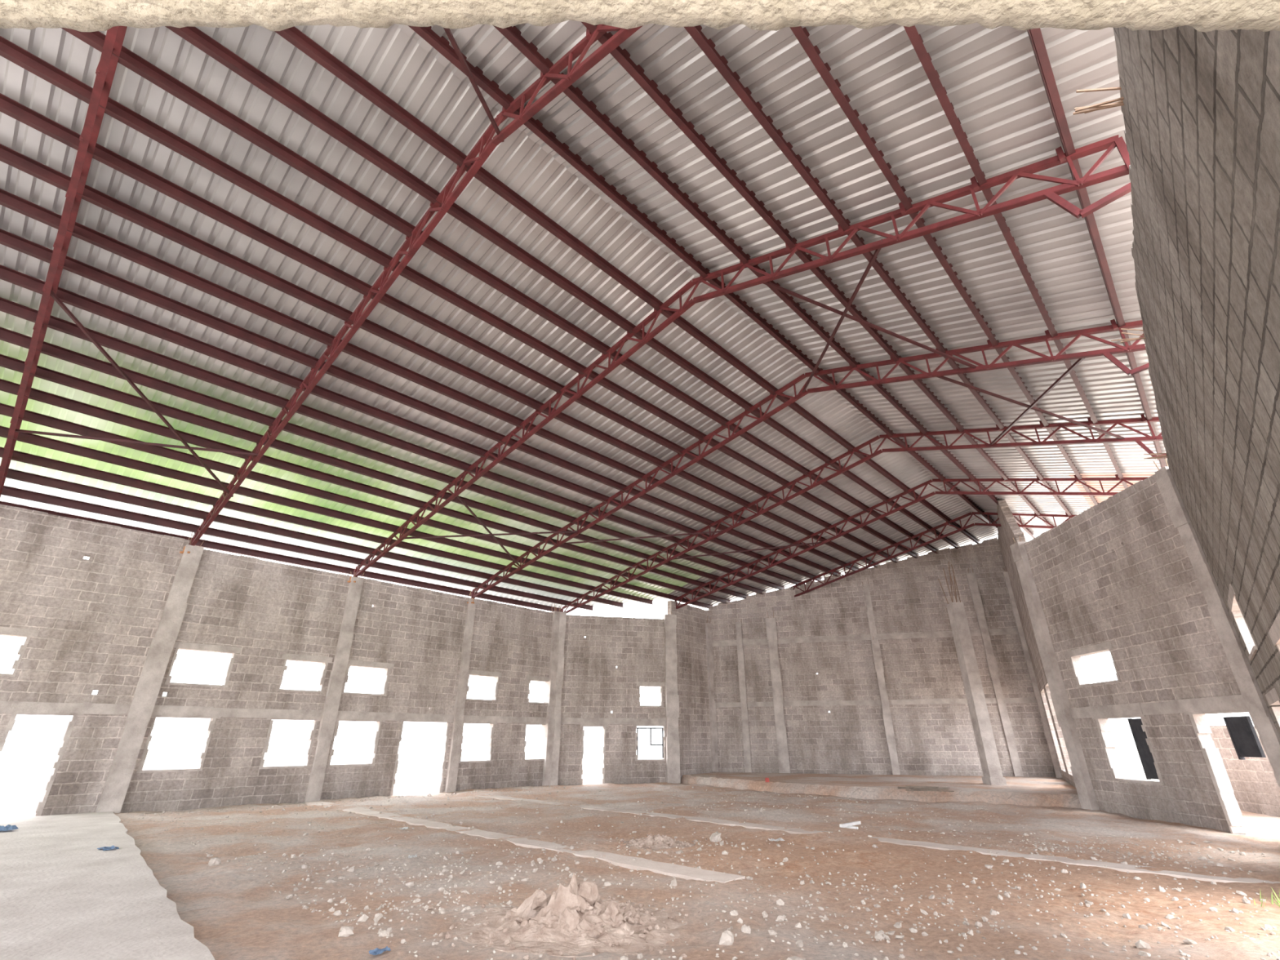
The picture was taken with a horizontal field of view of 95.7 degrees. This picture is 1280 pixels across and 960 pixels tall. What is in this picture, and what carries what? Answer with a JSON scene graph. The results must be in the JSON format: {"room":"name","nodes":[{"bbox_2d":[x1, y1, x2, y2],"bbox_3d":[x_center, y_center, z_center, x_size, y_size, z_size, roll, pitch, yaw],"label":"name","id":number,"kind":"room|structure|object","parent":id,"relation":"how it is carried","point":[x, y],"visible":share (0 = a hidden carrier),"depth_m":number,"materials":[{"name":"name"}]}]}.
{"room":"unfinished warehouse building","nodes":[
{"label":"unfinished warehouse building","id":0,"kind":"room"},
{"bbox_2d":[0,504,552,815],"bbox_3d":[-11.078,5.424,16.084,0.233,6.832,21.922,-21,-32,39],"label":"wall","id":1,"kind":"structure","parent":0,"point":[97,619],"depth_m":15.79,"materials":[{"name":"grey concrete"}]},
{"bbox_2d":[0,626,39,676],"bbox_3d":[-14.519,3.792,12.861,0.290,1.040,1.390,-21,-32,39],"label":"window","id":2,"kind":"structure","parent":1,"relation":"in","point":[28,633],"depth_m":13.16,"materials":[{"name":"concrete"}]},
{"bbox_2d":[0,712,84,816],"bbox_3d":[-13.587,6.254,12.830,0.260,2.260,1.290,-21,-32,39],"label":"door","id":3,"kind":"structure","parent":1,"relation":"in","point":[40,806],"depth_m":12.98,"materials":[{"name":"concrete"}]},
{"bbox_2d":[136,715,220,773],"bbox_3d":[-11.765,6.646,14.748,0.290,1.410,1.510,-21,-32,39],"label":"window","id":4,"kind":"structure","parent":1,"relation":"in","point":[211,724],"depth_m":14.69,"materials":[{"name":"concrete"}]},
{"bbox_2d":[179,546,190,553],"bbox_3d":[-12.419,1.950,15.919,0.260,0.200,0.260,0,-24,0],"label":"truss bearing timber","id":5,"kind":"object","parent":1,"relation":"attached to","point":[183,551],"visible":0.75,"depth_m":15.78,"materials":[{"name":"brown wood"}]},
{"bbox_2d":[164,641,241,687],"bbox_3d":[-11.748,4.969,15.517,0.290,1.060,1.560,-21,-32,39],"label":"window","id":6,"kind":"structure","parent":1,"relation":"in","point":[178,645],"depth_m":15.56,"materials":[{"name":"concrete"}]},
{"bbox_2d":[0,701,546,724],"bbox_3d":[-10.986,6.270,15.610,0.063,0.249,21.922,-21,-32,39],"label":"concrete beam","id":7,"kind":"structure","parent":1,"relation":"attached to","point":[5,706],"depth_m":15.67,"materials":[{"name":"concrete"}]},
{"bbox_2d":[258,718,320,768],"bbox_3d":[-9.981,7.410,16.455,0.290,1.410,1.440,-21,-32,39],"label":"window","id":8,"kind":"structure","parent":1,"relation":"in","point":[311,734],"depth_m":16.44,"materials":[{"name":"concrete"}]},
{"bbox_2d":[277,653,333,693],"bbox_3d":[-9.999,5.750,17.178,0.290,1.030,1.390,-21,-32,39],"label":"window","id":9,"kind":"structure","parent":1,"relation":"in","point":[325,660],"depth_m":17.25,"materials":[{"name":"concrete"}]},
{"bbox_2d":[327,719,384,767],"bbox_3d":[-8.715,7.952,17.667,0.290,1.410,1.570,-21,-32,39],"label":"window","id":10,"kind":"structure","parent":1,"relation":"in","point":[376,733],"depth_m":17.81,"materials":[{"name":"concrete"}]},
{"bbox_2d":[341,659,394,696],"bbox_3d":[-8.715,6.309,18.402,0.290,1.010,1.570,-21,-32,39],"label":"window","id":11,"kind":"structure","parent":1,"relation":"in","point":[387,666],"depth_m":18.51,"materials":[{"name":"concrete"}]},
{"bbox_2d":[390,720,450,795],"bbox_3d":[-7.186,8.986,18.961,0.260,2.280,1.940,-21,-32,39],"label":"door","id":12,"kind":"structure","parent":1,"relation":"in","point":[446,726],"depth_m":19.25,"materials":[{"name":"concrete"}]},
{"bbox_2d":[458,722,497,763],"bbox_3d":[-5.816,9.193,20.442,0.290,1.410,1.510,-21,-32,39],"label":"window","id":13,"kind":"structure","parent":1,"relation":"in","point":[491,730],"depth_m":20.68,"materials":[{"name":"concrete"}]},
{"bbox_2d":[465,669,502,702],"bbox_3d":[-5.816,7.541,21.181,0.290,1.030,1.510,-21,-32,39],"label":"window","id":14,"kind":"structure","parent":1,"relation":"in","point":[473,673],"depth_m":21.37,"materials":[{"name":"concrete"}]},
{"bbox_2d":[522,723,546,760],"bbox_3d":[-4.022,9.962,22.160,0.290,1.410,1.370,-21,-32,39],"label":"window","id":15,"kind":"structure","parent":1,"relation":"in","point":[525,724],"depth_m":21.75,"materials":[{"name":"concrete"}]},
{"bbox_2d":[526,675,549,704],"bbox_3d":[-4.022,8.319,22.895,0.290,1.010,1.370,-21,-32,39],"label":"window","id":16,"kind":"structure","parent":1,"relation":"in","point":[535,678],"depth_m":22.73,"materials":[{"name":"concrete"}]},
{"bbox_3d":[-15.075,0.812,13.375,0.260,0.200,0.260,0,-24,0],"label":"truss bearing timber","id":17,"kind":"object","parent":1,"relation":"attached to","visible":0},
{"bbox_2d":[0,26,127,497],"bbox_3d":[-7.653,-3.678,7.665,20.503,3.371,0.110,-21,-32,39],"label":"roof truss","id":18,"kind":"object","parent":17,"relation":"on","point":[105,70],"visible":0.96,"depth_m":8.32,"materials":[{"name":"red metal"}]},
{"bbox_2d":[557,614,666,786],"bbox_3d":[-1.042,9.004,23.838,4.965,6.630,0.230,6,-25,-12],"label":"wall","id":19,"kind":"structure","parent":0,"point":[593,686],"depth_m":23.86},
{"bbox_2d":[580,724,608,784],"bbox_3d":[-1.851,10.760,22.841,1.140,2.210,0.260,6,-25,-12],"label":"door","id":20,"kind":"structure","parent":19,"relation":"in","point":[603,726],"depth_m":22.86,"materials":[{"name":"concrete"}]},
{"bbox_2d":[560,717,666,724],"bbox_3d":[-1.012,9.743,23.373,4.965,0.248,0.065,6,-25,-12],"label":"trim","id":21,"kind":"structure","parent":19,"relation":"attached to","point":[563,720],"depth_m":23.34,"materials":[{"name":"concrete"}]},
{"bbox_2d":[632,724,666,760],"bbox_3d":[0.410,10.601,23.502,1.490,1.440,0.290,6,-25,-12],"label":"window","id":22,"kind":"structure","parent":19,"relation":"in","point":[636,726],"depth_m":23.48,"materials":[{"name":"metal"}]},
{"bbox_2d":[636,681,665,706],"bbox_3d":[0.435,8.988,24.231,1.240,0.980,0.290,6,-25,-12],"label":"window","id":23,"kind":"structure","parent":19,"relation":"in","point":[661,685],"depth_m":24.23,"materials":[{"name":"concrete"}]},
{"bbox_2d":[561,413,1165,613],"bbox_3d":[4.096,1.356,18.918,20.503,3.371,0.110,-21,-32,39],"label":"roof truss","id":24,"kind":"object","parent":19,"relation":"on","point":[1138,440],"visible":0.9,"depth_m":16.68,"materials":[{"name":"red metal"}]},
{"bbox_2d":[0,777,1279,959],"bbox_3d":[-1.000,7.136,12.035,36.000,0.138,30.200,0,-24,0],"label":"floor","id":25,"kind":"structure","parent":0,"point":[235,913],"depth_m":7.62,"materials":[{"name":"brown soil"}]},
{"bbox_2d":[0,811,215,959],"bbox_3d":[-8.981,3.998,4.982,17.400,0.170,8.900,-21,-32,39],"label":"concrete slab","id":26,"kind":"object","parent":25,"relation":"on","point":[63,897],"visible":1,"depth_m":6.12,"materials":[{"name":"grey concrete"}]},
{"bbox_2d":[0,824,18,831],"bbox_3d":[-11.591,6.324,10.534,0.500,0.075,0.300,-14,-27,28],"label":"plastic bag","id":27,"kind":"object","parent":26,"relation":"on","point":[8,827],"visible":1,"depth_m":10.49,"materials":[{"name":"blue plastic"}]},
{"bbox_2d":[97,844,119,850],"bbox_3d":[-8.075,5.584,8.788,0.300,0.038,0.180,-14,-28,29],"label":"scrap","id":28,"kind":"object","parent":26,"relation":"on","point":[104,848],"visible":1,"depth_m":8.78,"materials":[{"name":"blue plastic"}]},
{"bbox_2d":[95,532,204,813],"bbox_3d":[-12.373,4.635,14.818,0.416,6.839,0.470,-21,-32,39],"label":"concrete column","id":29,"kind":"structure","parent":25,"relation":"on","point":[113,796],"depth_m":14.43,"materials":[{"name":"grey concrete"}]},
{"bbox_2d":[189,24,643,546],"bbox_3d":[-4.997,-2.540,10.209,20.503,3.371,0.110,-21,-32,39],"label":"roof truss","id":30,"kind":"object","parent":29,"relation":"on","point":[446,196],"visible":0.93,"depth_m":8.93,"materials":[{"name":"red metal"}]},
{"bbox_2d":[0,21,1165,612],"bbox_3d":[0.460,-0.054,16.039,20.536,3.201,35.644,-21,-32,39],"label":"purlins","id":31,"kind":"object","parent":30,"relation":"on","point":[11,51],"visible":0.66,"depth_m":11.67,"materials":[{"name":"metal"}]},
{"bbox_2d":[0,262,753,608],"bbox_3d":[-7.427,0.937,16.910,8.050,1.814,26.500,-21,-32,39],"label":"sheets","id":32,"kind":"object","parent":31,"relation":"attached to","point":[8,291],"visible":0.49,"depth_m":14.66,"materials":[{"name":"plastic"}]},
{"bbox_2d":[0,20,1167,608],"bbox_3d":[1.683,-0.929,15.211,18.871,2.540,35.720,-21,-32,39],"label":"sheets","id":33,"kind":"object","parent":31,"relation":"on","point":[992,80],"visible":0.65,"depth_m":9.37,"materials":[{"name":"metal"}]},
{"bbox_2d":[1068,472,1155,506],"bbox_3d":[15.321,0.456,17.589,2.900,0.906,4.500,-21,-32,39],"label":"sheets","id":34,"kind":"object","parent":31,"relation":"attached to","point":[1107,485],"visible":0.26,"depth_m":17.38,"materials":[{"name":"beige"}]},
{"bbox_2d":[208,857,221,866],"bbox_3d":[-5.902,5.324,8.039,0.153,0.139,0.134,13,-27,-26],"label":"block","id":35,"kind":"object","parent":25,"relation":"on","point":[213,861],"visible":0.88,"depth_m":8.01,"materials":[{"name":"stone"}]},
{"bbox_2d":[304,571,364,801],"bbox_3d":[-9.311,6.042,17.724,0.392,6.645,0.402,-21,-32,39],"label":"concrete column","id":36,"kind":"structure","parent":25,"relation":"on","point":[327,722],"depth_m":17.41,"materials":[{"name":"grey concrete"}]},
{"bbox_3d":[-9.342,3.268,18.866,0.260,0.200,0.260,0,-24,0],"label":"truss bearing timber","id":37,"kind":"object","parent":36,"relation":"on","visible":0},
{"bbox_2d":[352,134,1131,577],"bbox_3d":[-1.920,-1.222,13.156,20.503,3.371,0.110,-21,-32,39],"label":"roof truss","id":38,"kind":"object","parent":37,"relation":"on","point":[1051,193],"visible":0.92,"depth_m":8.98,"materials":[{"name":"red metal"}]},
{"bbox_2d":[14,27,1124,567],"bbox_3d":[0.447,-0.881,14.110,16.541,2.240,21.427,-21,-32,39],"label":"cross bracing","id":39,"kind":"object","parent":38,"relation":"attached to","point":[447,31],"visible":0.96,"depth_m":11.77,"materials":[{"name":"metal"}]},
{"bbox_2d":[337,926,353,937],"bbox_3d":[-2.596,3.992,5.115,0.126,0.092,0.125,12,-27,-25],"label":"block","id":40,"kind":"object","parent":25,"relation":"on","point":[344,931],"visible":1,"depth_m":5.09,"materials":[{"name":"stone"}]},
{"bbox_2d":[368,945,390,955],"bbox_3d":[-2.112,3.822,4.707,0.096,0.024,0.160,-18,-30,34],"label":"scrap","id":41,"kind":"object","parent":25,"relation":"on","point":[376,951],"visible":1,"depth_m":4.69,"materials":[{"name":"blue plastic"}]},
{"bbox_2d":[408,854,417,857],"bbox_3d":[-3.289,5.444,8.383,0.120,0.025,0.200,8,-25,-17],"label":"paper litter","id":42,"kind":"object","parent":25,"relation":"on","point":[409,855],"visible":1,"depth_m":8.34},
{"bbox_2d":[444,591,476,792],"bbox_3d":[-6.366,7.266,20.574,0.375,6.736,0.344,-21,-32,39],"label":"concrete column","id":43,"kind":"structure","parent":25,"relation":"on","point":[459,708],"depth_m":20.16,"materials":[{"name":"grey concrete"}]},
{"bbox_3d":[-6.334,4.557,21.747,0.260,0.200,0.260,0,-24,0],"label":"truss bearing timber","id":44,"kind":"object","parent":43,"relation":"on","visible":0},
{"bbox_2d":[471,319,1149,598],"bbox_3d":[1.088,0.067,16.037,20.503,3.371,0.110,-21,-32,39],"label":"roof truss","id":45,"kind":"object","parent":44,"relation":"on","point":[1107,353],"visible":0.89,"depth_m":13.06,"materials":[{"name":"red metal"}]},
{"bbox_2d":[305,800,745,883],"bbox_3d":[-3.949,6.978,11.576,14.100,0.114,0.534,-21,-32,39],"label":"floor strip","id":46,"kind":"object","parent":25,"relation":"on","point":[686,873],"depth_m":8.78,"materials":[{"name":"beige concrete"}]},
{"bbox_2d":[539,603,560,786],"bbox_3d":[-3.579,8.381,23.258,0.398,6.894,0.376,-21,-32,39],"label":"concrete column","id":47,"kind":"structure","parent":25,"relation":"on","point":[548,730],"depth_m":22.86,"materials":[{"name":"grey concrete"}]},
{"bbox_2d":[550,605,566,785],"bbox_3d":[-3.323,8.467,23.401,0.358,6.853,0.396,6,-25,-12],"label":"concrete column","id":48,"kind":"structure","parent":25,"relation":"on","point":[562,618],"depth_m":23.09,"materials":[{"name":"grey concrete"}]},
{"bbox_2d":[427,872,701,959],"bbox_3d":[-0.780,4.000,5.476,2.824,0.476,2.224,0,-24,0],"label":"rubble pile","id":49,"kind":"object","parent":25,"relation":"on","point":[575,920],"visible":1,"depth_m":5.21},
{"bbox_2d":[609,834,707,850],"bbox_3d":[0.442,6.017,9.665,1.711,0.215,1.258,13,-27,-26],"label":"rubble pile","id":50,"kind":"object","parent":25,"relation":"on","point":[650,842],"visible":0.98,"depth_m":9.41,"materials":[{"name":"beige stone"}]},
{"bbox_2d":[662,610,680,783],"bbox_3d":[1.303,8.885,24.386,0.547,6.894,0.457,6,-25,-12],"label":"concrete column","id":51,"kind":"structure","parent":25,"relation":"on","point":[672,698],"depth_m":24.01,"materials":[{"name":"grey concrete"}]},
{"bbox_2d":[128,784,1279,959],"bbox_3d":[0.545,7.432,12.725,18.930,0.183,16.176,-21,-32,39],"label":"gravel","id":52,"kind":"object","parent":25,"relation":"on","point":[878,935],"visible":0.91,"depth_m":6.67,"materials":[{"name":"gravel"}]},
{"bbox_2d":[709,831,721,842],"bbox_3d":[1.293,6.175,9.952,0.178,0.213,0.350,5,-25,-10],"label":"block","id":53,"kind":"object","parent":25,"relation":"on","point":[715,837],"visible":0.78,"depth_m":9.88,"materials":[{"name":"stone"}]},
{"bbox_2d":[719,929,733,945],"bbox_3d":[0.745,3.978,5.016,0.128,0.134,0.120,-11,-26,22],"label":"block","id":54,"kind":"object","parent":25,"relation":"on","point":[726,938],"visible":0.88,"depth_m":4.98,"materials":[{"name":"stone"}]},
{"bbox_2d":[740,924,751,933],"bbox_3d":[0.952,4.049,5.203,0.089,0.098,0.092,0,-24,0],"label":"block","id":55,"kind":"object","parent":25,"relation":"on","point":[745,929],"visible":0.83,"depth_m":5.18,"materials":[{"name":"stone"}]},
{"bbox_2d":[768,837,785,841],"bbox_3d":[2.303,6.064,9.766,0.250,0.041,0.150,7,-25,-16],"label":"paper litter","id":56,"kind":"object","parent":25,"relation":"on","point":[780,838],"visible":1,"depth_m":9.75,"materials":[{"name":"white paper"}]},
{"bbox_2d":[786,955,805,959],"bbox_3d":[1.145,3.608,4.259,0.228,0.159,0.259,17,-29,-33],"label":"block","id":57,"kind":"object","parent":25,"relation":"on","point":[794,957],"visible":1,"depth_m":4.28,"materials":[{"name":"stone"}]},
{"bbox_2d":[839,821,861,829],"bbox_3d":[4.170,6.798,11.406,0.318,0.085,0.624,-14,-28,29],"label":"timber offcut","id":58,"kind":"object","parent":25,"relation":"on","point":[849,825],"visible":1,"depth_m":11.32,"materials":[{"name":"white wood"}]},
{"bbox_2d":[475,794,1279,884],"bbox_3d":[1.412,7.351,12.410,17.400,0.114,0.536,-21,-32,39],"label":"floor strip","id":59,"kind":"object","parent":25,"relation":"on","point":[1119,867],"depth_m":9.17,"materials":[{"name":"grey concrete"}]},
{"bbox_2d":[680,772,1081,808],"bbox_3d":[7.803,11.016,20.940,13.228,0.390,8.752,-12,-27,26],"label":"stage platform","id":60,"kind":"object","parent":25,"relation":"on","point":[1018,790],"visible":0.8,"depth_m":18.41,"materials":[{"name":"beige concrete"}]},
{"bbox_2d":[705,617,718,772],"bbox_3d":[3.165,9.547,26.323,0.378,6.668,0.346,-20,-31,38],"label":"concrete column","id":61,"kind":"structure","parent":60,"relation":"on","point":[713,732],"depth_m":26.00,"materials":[{"name":"grey concrete"}]},
{"bbox_2d":[735,618,751,772],"bbox_3d":[4.665,9.488,26.053,0.318,6.555,0.386,-7,-25,15],"label":"concrete column","id":62,"kind":"structure","parent":60,"relation":"on","point":[745,729],"depth_m":25.75,"materials":[{"name":"grey concrete"}]},
{"bbox_2d":[765,610,790,773],"bbox_3d":[6.089,9.199,25.693,0.467,6.788,0.455,-7,-25,15],"label":"concrete column","id":63,"kind":"structure","parent":60,"relation":"on","point":[771,623],"depth_m":25.34,"materials":[{"name":"grey concrete"}]},
{"bbox_2d":[871,635,900,774],"bbox_3d":[10.260,9.341,24.314,0.330,5.402,0.454,-7,-25,15],"label":"concrete column","id":64,"kind":"structure","parent":60,"relation":"on","point":[878,666],"depth_m":24.01,"materials":[{"name":"grey concrete"}]},
{"bbox_2d":[897,786,954,791],"bbox_3d":[7.858,8.507,15.949,1.397,0.114,0.524,-7,-25,15],"label":"heap","id":65,"kind":"object","parent":60,"relation":"on","point":[920,788],"visible":1,"depth_m":15.98,"materials":[{"name":"brown soil"}]},
{"bbox_2d":[937,561,1006,785],"bbox_3d":[11.180,6.308,19.745,0.613,7.308,0.480,0,-24,0],"label":"pillar","id":66,"kind":"structure","parent":60,"relation":"on","point":[980,717],"depth_m":19.23,"materials":[{"name":"concrete"}]},
{"bbox_2d":[965,565,1023,776],"bbox_3d":[14.463,7.546,23.847,0.343,8.299,0.356,-7,-25,15],"label":"concrete column","id":67,"kind":"structure","parent":60,"relation":"on","point":[992,664],"depth_m":23.52,"materials":[{"name":"grey concrete"}]},
{"bbox_2d":[1003,568,1062,777],"bbox_3d":[15.533,7.262,22.894,0.406,8.039,0.397,-13,-27,27],"label":"concrete column","id":68,"kind":"structure","parent":60,"relation":"on","point":[1051,746],"depth_m":22.59,"materials":[{"name":"grey concrete"}]},
{"bbox_2d":[1009,532,1099,810],"bbox_3d":[11.324,4.887,15.871,0.416,7.239,0.438,-2,-24,4],"label":"concrete column","id":69,"kind":"structure","parent":25,"relation":"on","point":[1085,790],"depth_m":15.54,"materials":[{"name":"grey concrete"}]},
{"bbox_2d":[1153,457,1279,788],"bbox_3d":[10.947,2.674,10.692,0.392,7.050,0.332,-2,-24,4],"label":"concrete column","id":70,"kind":"structure","parent":25,"relation":"on","point":[1256,706],"depth_m":10.68,"materials":[{"name":"grey concrete"}]},
{"bbox_2d":[1253,889,1279,906],"bbox_3d":[6.809,4.348,5.985,0.798,0.150,0.625,18,-30,-35],"label":"grass tuft","id":71,"kind":"object","parent":25,"relation":"on","point":[1278,900],"visible":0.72,"depth_m":6.08,"materials":[{"name":"yellow plant"}]},
{"bbox_2d":[666,600,711,782],"bbox_3d":[2.265,9.264,25.464,0.230,7.482,2.832,-20,-31,38],"label":"wall","id":72,"kind":"structure","parent":0,"point":[694,725],"depth_m":25.40,"materials":[{"name":"grey concrete"}]},
{"bbox_2d":[674,474,1148,608],"bbox_3d":[8.135,2.005,21.009,18.054,2.849,0.110,-21,-32,39],"label":"roof truss","id":73,"kind":"object","parent":72,"relation":"attached to","point":[1075,478],"visible":0.85,"depth_m":20.15,"materials":[{"name":"red metal"}]},
{"bbox_2d":[708,537,1056,777],"bbox_3d":[9.582,7.845,25.314,13.008,9.951,0.231,-7,-25,15],"label":"wall","id":74,"kind":"structure","parent":0,"point":[907,595],"depth_m":24.95,"materials":[{"name":"grey concrete"}]},
{"bbox_2d":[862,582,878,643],"bbox_3d":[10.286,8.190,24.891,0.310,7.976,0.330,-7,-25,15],"label":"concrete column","id":75,"kind":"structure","parent":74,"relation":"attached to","point":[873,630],"depth_m":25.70,"materials":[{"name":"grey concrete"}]},
{"bbox_2d":[711,627,1037,707],"bbox_3d":[9.547,8.179,25.032,13.008,2.918,0.067,-7,-25,15],"label":"concrete beam","id":76,"kind":"structure","parent":74,"relation":"attached to","point":[1014,630],"depth_m":24.97,"materials":[{"name":"concrete"}]},
{"bbox_2d":[789,511,1076,596],"bbox_3d":[11.633,2.978,23.519,16.700,2.575,0.110,-21,-32,39],"label":"roof truss","id":77,"kind":"object","parent":74,"relation":"on","point":[971,513],"visible":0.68,"depth_m":23.76,"materials":[{"name":"red metal"}]},
{"bbox_2d":[996,498,1075,787],"bbox_3d":[13.650,5.492,19.938,0.230,9.855,9.005,-13,-27,27],"label":"wall","id":78,"kind":"structure","parent":0,"point":[1009,529],"depth_m":20.40,"materials":[{"name":"grey concrete"}]},
{"bbox_2d":[1024,474,1245,835],"bbox_3d":[11.215,4.019,13.202,0.230,7.044,5.814,-2,-24,4],"label":"wall","id":79,"kind":"structure","parent":0,"point":[1119,571],"depth_m":12.78,"materials":[{"name":"grey concrete"}]},
{"bbox_2d":[1064,640,1121,687],"bbox_3d":[11.300,4.582,14.296,0.290,0.910,1.790,-2,-24,4],"label":"window","id":80,"kind":"structure","parent":79,"relation":"in","point":[1075,655],"depth_m":14.73,"materials":[{"name":"concrete"}]},
{"bbox_2d":[1091,715,1164,785],"bbox_3d":[11.279,6.103,13.288,0.290,1.510,1.790,-2,-24,4],"label":"window","id":81,"kind":"structure","parent":79,"relation":"in","point":[1103,724],"depth_m":13.79,"materials":[{"name":"concrete"}]},
{"bbox_2d":[1127,718,1159,779],"bbox_3d":[11.244,5.973,12.876,0.080,1.250,0.430,-2,-24,4],"label":"board","id":82,"kind":"object","parent":81,"relation":"attached to","point":[1146,757],"visible":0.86,"depth_m":12.90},
{"bbox_2d":[1069,694,1247,718],"bbox_3d":[11.090,5.043,12.753,0.062,0.257,5.814,-2,-24,4],"label":"trim","id":83,"kind":"structure","parent":79,"relation":"attached to","point":[1237,702],"depth_m":12.13,"materials":[{"name":"concrete"}]},
{"bbox_2d":[1183,709,1279,833],"bbox_3d":[11.085,5.272,10.572,0.260,2.210,1.640,-2,-24,4],"label":"door","id":84,"kind":"structure","parent":79,"relation":"in","point":[1211,755],"depth_m":11.06,"materials":[{"name":"concrete"}]},
{"bbox_2d":[1222,715,1266,759],"bbox_3d":[11.065,4.723,10.594,0.080,0.730,0.490,-2,-24,4],"label":"board","id":85,"kind":"object","parent":84,"relation":"attached to","point":[1241,729],"visible":1,"depth_m":10.57,"materials":[{"name":"black"}]},
{"bbox_2d":[1113,25,1279,736],"bbox_3d":[6.395,0.658,5.876,0.231,7.197,13.708,-20,-31,38],"label":"wall","id":86,"kind":"structure","parent":0,"point":[1201,110],"depth_m":4.18,"materials":[{"name":"grey concrete"}]},
{"bbox_2d":[1072,86,1167,459],"bbox_3d":[6.929,-1.874,8.051,0.462,0.871,9.893,-20,-31,38],"label":"bars","id":87,"kind":"object","parent":86,"relation":"attached to","point":[1106,104],"visible":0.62,"depth_m":4.70,"materials":[{"name":"red metal"}]},
{"bbox_2d":[1226,583,1257,660],"bbox_3d":[9.746,2.284,9.220,0.290,0.960,1.940,-20,-31,38],"label":"window","id":88,"kind":"structure","parent":86,"relation":"in","point":[1233,606],"depth_m":9.72,"materials":[{"name":"concrete"}]},
{"bbox_2d":[1265,688,1279,727],"bbox_3d":[9.746,3.904,8.495,0.290,1.510,1.940,-20,-31,38],"label":"window","id":89,"kind":"structure","parent":86,"relation":"in","point":[1273,699],"depth_m":9.11,"materials":[{"name":"concrete"}]},
{"bbox_2d":[1268,610,1279,653],"bbox_3d":[6.431,2.517,5.089,0.260,2.760,3.440,-20,-31,38],"label":"window","id":90,"kind":"structure","parent":86,"relation":"in","point":[1274,631],"depth_m":6.44,"materials":[{"name":"concrete"}]},
{"bbox_2d":[1209,725,1279,817],"bbox_3d":[14.515,6.385,12.473,0.230,2.130,7.011,-1,-24,3],"label":"wall","id":91,"kind":"structure","parent":0,"point":[1255,786],"depth_m":13.76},
{"bbox_3d":[-3.640,-1.091,1.014,10.720,6.420,0.280,0,-24,0],"label":"wall","id":92,"kind":"structure","parent":0,"visible":0},
{"bbox_2d":[0,0,1279,32],"bbox_3d":[-0.705,-1.036,0.984,4.750,0.269,0.387,0,-24,0],"label":"lintel","id":93,"kind":"object","parent":92,"relation":"attached to","point":[82,15],"visible":1,"depth_m":1.07,"materials":[{"name":"beige concrete"}]},
{"label":"outside","id":94,"kind":"structure","parent":0,"visible":0},
{"bbox_2d":[0,747,1159,798],"bbox_3d":[0.000,12.034,22.004,240.000,0.400,230.000,0,-24,0],"label":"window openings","id":95,"kind":"structure","parent":94,"point":[23,772],"depth_m":55.24,"materials":[{"name":"white"}]}
]}

